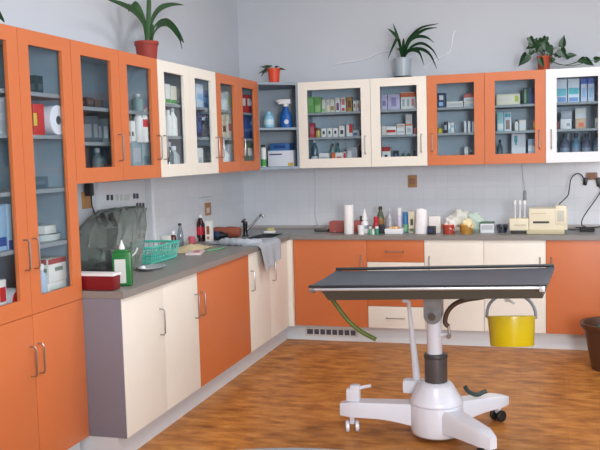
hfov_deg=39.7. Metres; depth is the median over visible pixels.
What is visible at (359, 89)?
upper cabinet
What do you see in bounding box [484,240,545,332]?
base cabinet
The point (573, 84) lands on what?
box
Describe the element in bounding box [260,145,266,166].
lotion bottle
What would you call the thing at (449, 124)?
box
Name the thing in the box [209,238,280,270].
hand towel
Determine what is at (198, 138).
shelf
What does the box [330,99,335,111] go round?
box
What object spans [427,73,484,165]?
upper cabinet
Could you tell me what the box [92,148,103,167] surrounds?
medicine bottle
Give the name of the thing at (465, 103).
box
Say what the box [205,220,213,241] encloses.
carton
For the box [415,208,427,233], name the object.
paper towel roll
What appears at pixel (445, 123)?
box
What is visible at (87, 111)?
shelf
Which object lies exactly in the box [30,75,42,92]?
box
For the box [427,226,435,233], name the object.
box
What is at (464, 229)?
plastic tub
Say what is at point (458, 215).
bag
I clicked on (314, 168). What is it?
cord
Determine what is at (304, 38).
wall
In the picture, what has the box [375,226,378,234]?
vial
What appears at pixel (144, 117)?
medicine bottle
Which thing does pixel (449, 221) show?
cotton wool
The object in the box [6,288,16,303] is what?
tape roll
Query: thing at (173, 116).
medicine bottle
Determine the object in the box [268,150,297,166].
carton
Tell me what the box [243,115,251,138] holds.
box
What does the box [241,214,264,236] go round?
tap
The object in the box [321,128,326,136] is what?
box
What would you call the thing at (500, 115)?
box
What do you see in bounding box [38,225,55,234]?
pack
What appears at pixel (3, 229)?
box
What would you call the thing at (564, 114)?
box
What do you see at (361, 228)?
beaker
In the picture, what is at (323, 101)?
box
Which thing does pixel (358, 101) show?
box
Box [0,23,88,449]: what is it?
tall cabinet
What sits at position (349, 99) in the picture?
box
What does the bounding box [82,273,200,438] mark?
base cabinet
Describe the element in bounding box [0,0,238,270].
wall
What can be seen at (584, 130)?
shelf
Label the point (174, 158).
medicine bottle
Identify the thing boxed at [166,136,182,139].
shelf
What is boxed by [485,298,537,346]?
bucket
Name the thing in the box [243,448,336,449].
round table
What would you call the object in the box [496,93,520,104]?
box
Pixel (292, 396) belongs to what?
floor
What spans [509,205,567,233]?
blood analyser
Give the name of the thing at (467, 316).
base cabinet
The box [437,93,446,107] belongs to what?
box
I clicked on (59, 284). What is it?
box
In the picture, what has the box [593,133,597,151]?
bottle
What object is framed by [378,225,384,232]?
box
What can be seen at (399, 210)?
spray can
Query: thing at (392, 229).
tray
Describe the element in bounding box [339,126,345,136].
box
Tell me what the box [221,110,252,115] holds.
shelf
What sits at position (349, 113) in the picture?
shelf
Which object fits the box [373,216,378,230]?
medicine bottle
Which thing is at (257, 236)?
basin
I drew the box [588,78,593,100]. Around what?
box
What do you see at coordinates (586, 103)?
shelf
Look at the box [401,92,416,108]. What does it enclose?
box
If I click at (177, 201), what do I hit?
backsplash
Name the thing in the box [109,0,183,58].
potted plant
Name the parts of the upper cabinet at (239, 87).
door, door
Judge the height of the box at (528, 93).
0.130 m
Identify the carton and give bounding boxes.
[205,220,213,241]
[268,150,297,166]
[270,143,294,150]
[408,211,415,232]
[429,216,441,232]
[480,221,494,232]
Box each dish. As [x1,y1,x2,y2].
[137,264,165,270]
[264,228,275,232]
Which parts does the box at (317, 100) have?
printed panel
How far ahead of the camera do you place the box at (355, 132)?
6.84 m
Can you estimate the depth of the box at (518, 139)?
6.48 m
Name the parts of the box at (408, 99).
printed panel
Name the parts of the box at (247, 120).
printed panel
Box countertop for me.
[82,228,599,298]
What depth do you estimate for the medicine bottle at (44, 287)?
3.86 m
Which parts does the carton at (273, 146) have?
printed panel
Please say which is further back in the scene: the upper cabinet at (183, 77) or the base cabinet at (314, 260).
the base cabinet at (314, 260)
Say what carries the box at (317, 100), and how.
on the upper cabinet at (359, 89)
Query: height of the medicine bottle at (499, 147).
0.171 m
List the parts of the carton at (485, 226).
printed panel, lid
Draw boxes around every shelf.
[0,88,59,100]
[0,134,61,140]
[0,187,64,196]
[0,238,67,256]
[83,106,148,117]
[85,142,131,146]
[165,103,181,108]
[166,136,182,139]
[196,107,208,111]
[197,137,209,139]
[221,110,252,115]
[222,138,252,141]
[258,82,299,169]
[308,111,360,116]
[309,136,360,139]
[381,109,416,113]
[381,134,416,137]
[437,106,473,111]
[438,132,473,135]
[495,104,534,109]
[495,130,534,134]
[557,101,597,106]
[557,128,597,132]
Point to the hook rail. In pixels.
(210, 197)
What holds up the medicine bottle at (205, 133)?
on the upper cabinet at (183, 77)
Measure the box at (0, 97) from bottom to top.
0.162 m
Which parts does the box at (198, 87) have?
printed panel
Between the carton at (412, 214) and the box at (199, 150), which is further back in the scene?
the carton at (412, 214)
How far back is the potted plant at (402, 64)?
6.66 m
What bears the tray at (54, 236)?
on the tall cabinet at (44, 402)
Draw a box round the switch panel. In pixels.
[95,179,146,251]
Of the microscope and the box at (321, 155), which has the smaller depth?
the microscope
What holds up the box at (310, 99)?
on the upper cabinet at (359, 89)
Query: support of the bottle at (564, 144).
in the upper cabinet at (553, 109)
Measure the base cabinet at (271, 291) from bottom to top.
0.700 m
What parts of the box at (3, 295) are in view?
printed panel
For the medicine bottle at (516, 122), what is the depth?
6.48 m
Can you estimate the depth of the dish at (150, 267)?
4.84 m
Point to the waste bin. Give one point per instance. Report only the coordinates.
(591, 328)
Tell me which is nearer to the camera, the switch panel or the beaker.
the switch panel
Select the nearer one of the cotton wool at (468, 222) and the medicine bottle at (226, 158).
the medicine bottle at (226, 158)
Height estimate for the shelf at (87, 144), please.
0.018 m
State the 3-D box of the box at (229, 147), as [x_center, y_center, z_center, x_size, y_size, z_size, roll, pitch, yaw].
[-0.562,-0.510,6.227,0.101,0.190,0.112,0,5,17]
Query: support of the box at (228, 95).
on the upper cabinet at (239, 87)
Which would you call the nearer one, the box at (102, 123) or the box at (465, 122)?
the box at (102, 123)
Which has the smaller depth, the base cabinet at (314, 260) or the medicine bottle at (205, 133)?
the medicine bottle at (205, 133)
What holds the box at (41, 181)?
on the tall cabinet at (44, 402)
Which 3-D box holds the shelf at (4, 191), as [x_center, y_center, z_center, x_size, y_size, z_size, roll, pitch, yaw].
[-1.395,-0.140,3.718,0.331,0.018,0.818,0,5,17]
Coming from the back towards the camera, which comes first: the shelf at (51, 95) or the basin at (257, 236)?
the basin at (257, 236)
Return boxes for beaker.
[358,225,364,234]
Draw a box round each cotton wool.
[444,217,457,230]
[461,218,474,228]
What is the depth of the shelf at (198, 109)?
5.68 m
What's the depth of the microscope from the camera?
4.80 m
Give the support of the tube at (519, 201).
on the blood analyser
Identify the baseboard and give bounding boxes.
[80,328,287,449]
[287,324,587,349]
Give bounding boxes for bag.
[448,209,469,231]
[467,212,484,231]
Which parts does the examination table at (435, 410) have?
leg, pump lever, rail, under frame, leg, leg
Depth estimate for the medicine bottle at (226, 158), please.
6.08 m
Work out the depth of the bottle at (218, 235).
6.44 m
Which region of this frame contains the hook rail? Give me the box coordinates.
[199,196,211,200]
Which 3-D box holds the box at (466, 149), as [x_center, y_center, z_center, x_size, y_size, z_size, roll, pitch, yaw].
[1.328,-0.563,6.624,0.030,0.124,0.051,0,5,17]
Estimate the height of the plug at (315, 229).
0.049 m
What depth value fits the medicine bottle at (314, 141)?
6.96 m
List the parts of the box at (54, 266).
printed panel, printed panel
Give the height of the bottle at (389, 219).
0.183 m
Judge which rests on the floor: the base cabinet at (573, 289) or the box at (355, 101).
the base cabinet at (573, 289)
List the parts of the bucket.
handle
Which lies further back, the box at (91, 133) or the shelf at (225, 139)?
the shelf at (225, 139)
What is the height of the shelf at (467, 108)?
0.018 m
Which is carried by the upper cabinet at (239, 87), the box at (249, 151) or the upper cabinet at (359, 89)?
the box at (249, 151)
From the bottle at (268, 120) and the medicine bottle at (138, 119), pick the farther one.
the bottle at (268, 120)
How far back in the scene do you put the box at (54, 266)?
3.99 m
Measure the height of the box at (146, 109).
0.204 m
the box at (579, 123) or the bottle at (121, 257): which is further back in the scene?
the box at (579, 123)
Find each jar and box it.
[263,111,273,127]
[315,128,320,136]
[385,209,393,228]
[393,151,398,156]
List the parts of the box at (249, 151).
printed panel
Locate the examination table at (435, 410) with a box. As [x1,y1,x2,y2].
[308,264,554,449]
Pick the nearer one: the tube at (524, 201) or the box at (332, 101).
the tube at (524, 201)
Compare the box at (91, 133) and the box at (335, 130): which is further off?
the box at (335, 130)
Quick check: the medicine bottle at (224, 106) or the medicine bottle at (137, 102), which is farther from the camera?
the medicine bottle at (224, 106)
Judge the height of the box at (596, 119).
0.078 m
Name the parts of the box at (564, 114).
printed panel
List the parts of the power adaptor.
coiled cord, cord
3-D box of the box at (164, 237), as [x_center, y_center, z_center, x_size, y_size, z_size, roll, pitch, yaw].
[-0.931,0.127,5.798,0.060,0.106,0.031,0,5,17]
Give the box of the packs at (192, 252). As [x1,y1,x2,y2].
[185,250,204,254]
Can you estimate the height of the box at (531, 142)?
0.168 m
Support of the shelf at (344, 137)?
attached to the upper cabinet at (359, 89)
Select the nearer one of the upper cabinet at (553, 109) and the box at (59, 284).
the box at (59, 284)
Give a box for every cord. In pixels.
[314,168,319,227]
[334,50,389,64]
[424,30,454,67]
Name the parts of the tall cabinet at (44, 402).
panel, door, door, handle, handle, handle, handle, door, door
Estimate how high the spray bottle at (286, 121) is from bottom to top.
0.239 m
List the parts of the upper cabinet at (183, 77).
handle, door, door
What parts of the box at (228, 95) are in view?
printed panel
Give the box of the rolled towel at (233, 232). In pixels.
[213,226,241,237]
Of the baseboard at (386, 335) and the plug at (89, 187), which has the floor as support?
the baseboard at (386, 335)
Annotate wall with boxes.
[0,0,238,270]
[237,0,599,323]
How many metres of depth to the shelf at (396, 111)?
6.63 m
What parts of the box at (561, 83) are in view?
printed panel, printed panel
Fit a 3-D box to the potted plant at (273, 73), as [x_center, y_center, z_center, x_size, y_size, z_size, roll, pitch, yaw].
[-0.229,-1.253,6.928,0.261,0.165,0.110,0,5,17]
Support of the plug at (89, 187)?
attached to the wall at (208, 29)
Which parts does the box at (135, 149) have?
printed panel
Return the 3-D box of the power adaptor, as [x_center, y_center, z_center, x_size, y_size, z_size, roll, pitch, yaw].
[2.254,-0.157,6.369,0.410,0.400,0.208,-5,6,-37]
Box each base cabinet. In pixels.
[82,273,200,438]
[197,255,250,386]
[248,240,294,351]
[293,240,368,326]
[367,240,425,328]
[424,240,484,330]
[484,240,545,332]
[546,240,599,334]
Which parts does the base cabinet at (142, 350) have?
panel, door, handle, door, handle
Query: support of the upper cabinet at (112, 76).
attached to the wall at (208, 29)
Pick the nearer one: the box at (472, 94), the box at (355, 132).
the box at (472, 94)
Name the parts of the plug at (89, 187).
cord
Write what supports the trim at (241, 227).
attached to the wall at (208, 29)
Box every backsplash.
[154,171,244,250]
[243,162,599,224]
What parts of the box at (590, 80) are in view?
printed panel, printed panel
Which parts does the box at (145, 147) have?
printed panel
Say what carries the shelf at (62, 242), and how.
attached to the tall cabinet at (44, 402)
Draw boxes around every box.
[0,97,7,133]
[0,98,5,133]
[0,204,12,248]
[0,206,7,250]
[0,279,6,305]
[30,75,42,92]
[31,104,44,134]
[35,176,47,187]
[41,256,66,282]
[47,279,65,291]
[81,271,120,290]
[82,97,93,106]
[83,116,98,141]
[94,99,102,107]
[98,119,108,141]
[129,121,135,141]
[130,108,150,142]
[130,141,141,165]
[141,143,150,164]
[161,235,171,250]
[164,84,170,103]
[170,86,176,103]
[195,83,203,107]
[196,112,201,136]
[197,146,209,162]
[197,148,202,162]
[202,114,208,130]
[203,90,207,107]
[221,92,231,110]
[221,114,232,137]
[222,117,226,137]
[224,144,233,161]
[242,94,250,112]
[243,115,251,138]
[244,143,252,160]
[308,97,314,112]
[310,123,315,137]
[314,97,321,112]
[319,153,330,158]
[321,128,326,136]
[322,100,325,112]
[326,100,329,111]
[327,128,332,136]
[329,220,361,231]
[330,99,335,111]
[332,152,342,157]
[333,128,338,136]
[335,98,340,111]
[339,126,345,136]
[341,97,346,111]
[346,124,353,135]
[347,97,352,110]
[347,147,358,157]
[353,100,356,110]
[353,130,360,135]
[357,100,360,110]
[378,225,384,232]
[381,94,387,109]
[382,126,386,134]
[382,147,391,156]
[386,126,396,134]
[388,94,400,109]
[397,124,405,127]
[397,127,405,134]
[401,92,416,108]
[406,114,412,123]
[406,123,413,133]
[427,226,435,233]
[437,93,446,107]
[444,122,447,132]
[447,101,463,106]
[448,123,450,132]
[451,123,454,132]
[464,93,473,97]
[464,97,473,101]
[464,102,473,106]
[464,121,467,131]
[464,147,468,154]
[468,121,471,131]
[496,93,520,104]
[497,112,503,130]
[504,112,511,130]
[511,133,525,153]
[519,120,525,130]
[523,87,534,103]
[528,139,534,152]
[557,79,566,102]
[560,119,571,128]
[561,111,571,118]
[568,78,578,101]
[575,108,585,118]
[575,118,585,128]
[581,78,586,101]
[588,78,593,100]
[595,118,597,127]
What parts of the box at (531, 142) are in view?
printed panel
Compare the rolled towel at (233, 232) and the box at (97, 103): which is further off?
the rolled towel at (233, 232)
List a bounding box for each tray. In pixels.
[38,232,61,241]
[385,226,404,233]
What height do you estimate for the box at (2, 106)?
0.155 m
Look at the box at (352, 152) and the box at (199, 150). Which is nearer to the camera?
the box at (199, 150)
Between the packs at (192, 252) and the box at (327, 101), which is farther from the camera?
the box at (327, 101)
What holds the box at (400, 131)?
on the upper cabinet at (418, 142)
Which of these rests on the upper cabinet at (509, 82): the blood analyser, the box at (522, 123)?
the box at (522, 123)
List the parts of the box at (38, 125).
printed panel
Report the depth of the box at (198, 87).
5.64 m
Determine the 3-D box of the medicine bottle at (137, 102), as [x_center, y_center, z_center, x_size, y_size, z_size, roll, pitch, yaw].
[-0.940,-0.707,4.813,0.070,0.101,0.070,0,5,17]
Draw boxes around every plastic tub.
[442,224,454,233]
[459,224,473,233]
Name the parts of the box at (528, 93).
printed panel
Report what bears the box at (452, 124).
on the upper cabinet at (443, 148)
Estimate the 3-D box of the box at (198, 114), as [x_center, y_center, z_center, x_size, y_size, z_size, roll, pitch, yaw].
[-0.731,-0.682,5.659,0.101,0.169,0.086,0,5,17]
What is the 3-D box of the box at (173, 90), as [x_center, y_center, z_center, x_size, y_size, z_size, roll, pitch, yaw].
[-0.846,-0.821,5.272,0.101,0.117,0.089,0,5,17]
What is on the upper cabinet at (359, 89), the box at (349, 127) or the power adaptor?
the box at (349, 127)
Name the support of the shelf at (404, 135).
attached to the upper cabinet at (418, 142)
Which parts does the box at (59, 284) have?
printed panel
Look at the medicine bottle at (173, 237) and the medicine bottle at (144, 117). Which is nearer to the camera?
the medicine bottle at (144, 117)
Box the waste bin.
[580,316,599,371]
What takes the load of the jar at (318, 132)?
on the upper cabinet at (359, 89)
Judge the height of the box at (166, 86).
0.123 m
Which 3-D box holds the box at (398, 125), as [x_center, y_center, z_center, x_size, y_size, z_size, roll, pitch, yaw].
[0.830,-0.809,6.775,0.064,0.030,0.101,0,5,17]
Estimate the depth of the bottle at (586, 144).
6.35 m
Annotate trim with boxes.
[151,178,156,250]
[182,226,242,244]
[247,224,599,227]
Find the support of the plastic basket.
on the countertop
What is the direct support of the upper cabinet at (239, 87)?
attached to the wall at (208, 29)
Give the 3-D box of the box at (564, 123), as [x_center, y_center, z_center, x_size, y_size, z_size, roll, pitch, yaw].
[2.051,-0.777,6.411,0.081,0.079,0.091,0,5,17]
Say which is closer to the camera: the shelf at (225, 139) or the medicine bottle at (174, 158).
the medicine bottle at (174, 158)
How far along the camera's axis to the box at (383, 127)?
6.77 m
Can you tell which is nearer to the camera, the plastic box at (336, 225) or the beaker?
the beaker
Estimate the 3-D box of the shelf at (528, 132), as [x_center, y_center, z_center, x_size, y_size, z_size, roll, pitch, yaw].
[1.694,-0.727,6.522,0.417,0.018,0.340,0,5,17]
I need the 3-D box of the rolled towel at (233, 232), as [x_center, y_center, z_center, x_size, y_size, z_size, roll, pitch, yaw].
[-0.583,0.057,6.610,0.230,0.092,0.091,0,5,17]
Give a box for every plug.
[84,183,122,227]
[314,227,335,231]
[558,173,587,204]
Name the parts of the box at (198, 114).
printed panel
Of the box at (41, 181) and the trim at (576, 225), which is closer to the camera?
the box at (41, 181)
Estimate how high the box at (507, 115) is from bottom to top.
0.146 m
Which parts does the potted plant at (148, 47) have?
pot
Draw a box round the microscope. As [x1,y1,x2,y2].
[92,213,132,269]
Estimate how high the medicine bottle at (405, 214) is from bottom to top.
0.163 m
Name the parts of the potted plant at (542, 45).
pot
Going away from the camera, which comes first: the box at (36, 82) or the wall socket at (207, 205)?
the box at (36, 82)
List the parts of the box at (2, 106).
printed panel, printed panel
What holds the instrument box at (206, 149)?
in the upper cabinet at (183, 77)
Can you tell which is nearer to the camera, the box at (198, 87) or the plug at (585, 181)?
the box at (198, 87)
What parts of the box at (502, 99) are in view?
printed panel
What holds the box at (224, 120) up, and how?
on the upper cabinet at (239, 87)
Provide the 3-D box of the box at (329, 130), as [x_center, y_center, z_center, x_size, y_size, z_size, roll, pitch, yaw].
[0.252,-0.768,6.924,0.040,0.074,0.051,0,5,17]
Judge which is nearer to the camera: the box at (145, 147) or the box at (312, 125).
the box at (145, 147)
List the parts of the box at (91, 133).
printed panel, printed panel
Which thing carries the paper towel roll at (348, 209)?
on the countertop
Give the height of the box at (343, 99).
0.122 m
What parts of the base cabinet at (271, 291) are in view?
door, door, corner post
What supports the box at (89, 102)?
on the upper cabinet at (112, 76)
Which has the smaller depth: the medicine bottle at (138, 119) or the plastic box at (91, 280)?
the plastic box at (91, 280)
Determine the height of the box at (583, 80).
0.181 m
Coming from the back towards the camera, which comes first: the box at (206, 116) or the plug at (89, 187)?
the box at (206, 116)
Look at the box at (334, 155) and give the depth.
6.86 m
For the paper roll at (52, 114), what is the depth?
3.93 m
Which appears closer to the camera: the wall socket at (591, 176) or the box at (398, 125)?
the wall socket at (591, 176)
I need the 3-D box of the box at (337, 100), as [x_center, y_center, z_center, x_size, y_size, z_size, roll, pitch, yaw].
[0.318,-0.992,6.884,0.038,0.123,0.051,0,5,17]
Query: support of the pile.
on the countertop
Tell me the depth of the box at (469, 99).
6.56 m
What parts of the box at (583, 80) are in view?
printed panel, printed panel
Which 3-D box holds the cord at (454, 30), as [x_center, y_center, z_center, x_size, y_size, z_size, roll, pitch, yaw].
[1.143,-1.440,6.811,0.264,0.297,0.010,0,5,17]
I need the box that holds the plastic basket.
[124,240,179,264]
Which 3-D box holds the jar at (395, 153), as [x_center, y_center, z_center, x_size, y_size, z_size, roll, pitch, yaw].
[0.783,-0.554,6.788,0.052,0.108,0.052,0,5,17]
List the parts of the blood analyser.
plate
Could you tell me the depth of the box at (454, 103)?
6.59 m
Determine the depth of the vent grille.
6.71 m
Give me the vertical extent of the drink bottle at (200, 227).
0.200 m
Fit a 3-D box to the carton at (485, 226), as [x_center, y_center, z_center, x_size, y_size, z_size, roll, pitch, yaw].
[1.461,0.016,6.471,0.104,0.082,0.101,0,5,17]
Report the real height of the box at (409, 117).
0.071 m
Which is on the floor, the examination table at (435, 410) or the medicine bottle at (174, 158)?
the examination table at (435, 410)
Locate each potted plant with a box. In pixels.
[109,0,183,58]
[259,65,284,81]
[387,23,438,77]
[518,35,599,69]
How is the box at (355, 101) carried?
on the upper cabinet at (359, 89)
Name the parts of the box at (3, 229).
printed panel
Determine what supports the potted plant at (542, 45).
on the upper cabinet at (509, 82)
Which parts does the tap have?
spout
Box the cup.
[189,236,194,243]
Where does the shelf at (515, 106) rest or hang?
attached to the upper cabinet at (509, 82)
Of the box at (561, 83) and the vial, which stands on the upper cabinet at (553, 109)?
the box at (561, 83)
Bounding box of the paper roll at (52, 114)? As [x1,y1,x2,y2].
[44,105,61,134]
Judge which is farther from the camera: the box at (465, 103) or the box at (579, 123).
the box at (465, 103)
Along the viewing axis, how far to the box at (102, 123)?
4.61 m
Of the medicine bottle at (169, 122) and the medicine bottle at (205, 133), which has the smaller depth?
the medicine bottle at (169, 122)
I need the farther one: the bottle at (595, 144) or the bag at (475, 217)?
the bag at (475, 217)
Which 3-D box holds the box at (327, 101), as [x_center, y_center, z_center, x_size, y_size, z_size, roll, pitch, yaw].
[0.239,-0.986,6.908,0.030,0.110,0.051,0,5,17]
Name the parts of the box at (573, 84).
printed panel, printed panel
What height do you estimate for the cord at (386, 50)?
0.105 m
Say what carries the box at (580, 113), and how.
on the box at (579, 123)
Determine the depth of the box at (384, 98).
6.75 m
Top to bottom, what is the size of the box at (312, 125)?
0.123 m
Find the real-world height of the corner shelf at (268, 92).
0.699 m
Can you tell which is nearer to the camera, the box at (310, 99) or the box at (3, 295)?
the box at (3, 295)
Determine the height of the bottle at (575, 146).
0.203 m
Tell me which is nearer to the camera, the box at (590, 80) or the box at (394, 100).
the box at (590, 80)
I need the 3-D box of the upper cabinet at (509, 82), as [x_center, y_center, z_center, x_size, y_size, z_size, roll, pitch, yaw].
[1.685,-0.833,6.490,0.451,0.701,0.422,0,5,17]
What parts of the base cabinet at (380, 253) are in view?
drawer, drawer, drawer, drawer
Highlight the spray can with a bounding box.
[397,208,401,227]
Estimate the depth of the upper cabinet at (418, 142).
6.62 m
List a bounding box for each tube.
[514,200,516,217]
[518,200,520,217]
[523,200,525,217]
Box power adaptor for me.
[568,177,599,231]
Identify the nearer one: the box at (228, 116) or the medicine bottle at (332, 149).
the box at (228, 116)
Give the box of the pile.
[169,244,212,252]
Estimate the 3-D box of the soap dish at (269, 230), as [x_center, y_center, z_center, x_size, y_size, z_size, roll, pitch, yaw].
[-0.251,0.045,6.919,0.090,0.041,0.055,0,5,17]
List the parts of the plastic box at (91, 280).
lid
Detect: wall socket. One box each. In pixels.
[81,192,91,208]
[205,202,210,215]
[408,175,416,186]
[586,172,596,179]
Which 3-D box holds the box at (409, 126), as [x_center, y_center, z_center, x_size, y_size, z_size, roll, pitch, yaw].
[0.889,-0.778,6.740,0.054,0.090,0.061,0,5,17]
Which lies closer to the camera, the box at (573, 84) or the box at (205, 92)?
the box at (205, 92)
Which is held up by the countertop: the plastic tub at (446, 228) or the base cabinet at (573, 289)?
the plastic tub at (446, 228)
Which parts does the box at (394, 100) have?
printed panel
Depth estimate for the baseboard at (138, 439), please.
4.83 m
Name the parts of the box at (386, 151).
printed panel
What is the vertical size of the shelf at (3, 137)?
0.018 m
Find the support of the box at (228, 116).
on the upper cabinet at (239, 87)
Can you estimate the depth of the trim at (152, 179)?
5.70 m
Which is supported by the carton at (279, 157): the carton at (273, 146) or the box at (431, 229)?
the carton at (273, 146)
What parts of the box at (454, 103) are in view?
printed panel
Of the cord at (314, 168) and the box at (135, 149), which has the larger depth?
the cord at (314, 168)
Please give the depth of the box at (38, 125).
3.86 m
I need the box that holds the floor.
[137,339,599,449]
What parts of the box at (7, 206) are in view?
printed panel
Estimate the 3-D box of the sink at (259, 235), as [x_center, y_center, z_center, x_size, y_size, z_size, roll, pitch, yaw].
[-0.284,0.157,6.614,0.260,0.134,0.520,0,5,17]
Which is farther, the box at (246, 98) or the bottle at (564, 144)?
the box at (246, 98)
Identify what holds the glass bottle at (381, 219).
on the countertop
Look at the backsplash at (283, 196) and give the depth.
6.95 m
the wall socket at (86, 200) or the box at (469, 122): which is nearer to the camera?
the wall socket at (86, 200)
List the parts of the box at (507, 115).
printed panel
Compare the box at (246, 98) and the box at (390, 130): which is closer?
the box at (246, 98)
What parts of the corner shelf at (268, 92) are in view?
panel, panel, shelf, panel, panel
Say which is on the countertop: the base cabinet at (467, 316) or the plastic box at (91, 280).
the plastic box at (91, 280)
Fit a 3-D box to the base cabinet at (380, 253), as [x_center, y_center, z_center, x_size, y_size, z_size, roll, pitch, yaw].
[0.827,0.439,6.753,0.450,0.700,0.632,0,5,17]
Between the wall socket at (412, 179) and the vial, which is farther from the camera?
the wall socket at (412, 179)
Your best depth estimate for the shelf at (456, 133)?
6.50 m
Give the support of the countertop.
on the base cabinet at (142, 350)
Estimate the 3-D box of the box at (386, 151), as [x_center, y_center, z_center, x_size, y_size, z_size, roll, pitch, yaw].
[0.715,-0.570,6.818,0.067,0.139,0.075,0,5,17]
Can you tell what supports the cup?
on the countertop
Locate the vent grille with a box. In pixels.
[305,327,357,336]
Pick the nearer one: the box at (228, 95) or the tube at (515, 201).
the box at (228, 95)
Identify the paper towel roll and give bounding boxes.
[344,205,353,233]
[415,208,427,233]
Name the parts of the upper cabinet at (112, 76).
panel, door, handle, door, handle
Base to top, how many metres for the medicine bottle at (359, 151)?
0.162 m
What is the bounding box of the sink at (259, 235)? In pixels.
[242,233,288,238]
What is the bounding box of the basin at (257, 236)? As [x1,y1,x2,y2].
[248,234,281,238]
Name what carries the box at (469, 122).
on the upper cabinet at (443, 148)
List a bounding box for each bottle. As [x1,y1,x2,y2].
[40,264,47,293]
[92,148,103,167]
[112,240,132,285]
[132,94,143,111]
[133,115,143,142]
[141,105,148,142]
[165,110,172,135]
[167,146,179,163]
[170,108,177,135]
[171,230,176,247]
[196,215,204,240]
[202,117,208,136]
[213,231,227,239]
[221,94,227,109]
[223,146,228,161]
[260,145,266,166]
[276,99,292,127]
[311,140,318,158]
[331,143,334,157]
[358,145,361,157]
[361,209,367,233]
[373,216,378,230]
[377,206,384,224]
[402,212,407,232]
[497,140,502,153]
[515,120,518,130]
[559,133,569,151]
[571,133,580,151]
[582,133,590,151]
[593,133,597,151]
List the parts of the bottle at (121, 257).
label panel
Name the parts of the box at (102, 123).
printed panel, printed panel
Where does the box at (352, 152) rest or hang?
in the upper cabinet at (359, 89)
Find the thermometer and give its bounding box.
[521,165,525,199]
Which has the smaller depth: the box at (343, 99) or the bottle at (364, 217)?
the bottle at (364, 217)
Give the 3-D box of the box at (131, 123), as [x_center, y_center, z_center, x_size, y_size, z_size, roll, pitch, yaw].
[-0.998,-0.532,4.756,0.101,0.122,0.047,0,5,17]
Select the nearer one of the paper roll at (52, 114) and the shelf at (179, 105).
the paper roll at (52, 114)
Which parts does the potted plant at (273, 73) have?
pot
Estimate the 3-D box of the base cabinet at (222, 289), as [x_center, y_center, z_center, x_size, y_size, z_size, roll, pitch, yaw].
[-0.748,0.590,5.475,0.632,0.700,0.892,0,5,17]
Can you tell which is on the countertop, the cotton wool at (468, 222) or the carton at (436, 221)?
the carton at (436, 221)
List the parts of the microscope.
arm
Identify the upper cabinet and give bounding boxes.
[70,39,162,183]
[157,59,220,177]
[215,72,259,172]
[297,79,371,167]
[370,76,427,166]
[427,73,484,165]
[484,70,545,163]
[546,67,599,162]

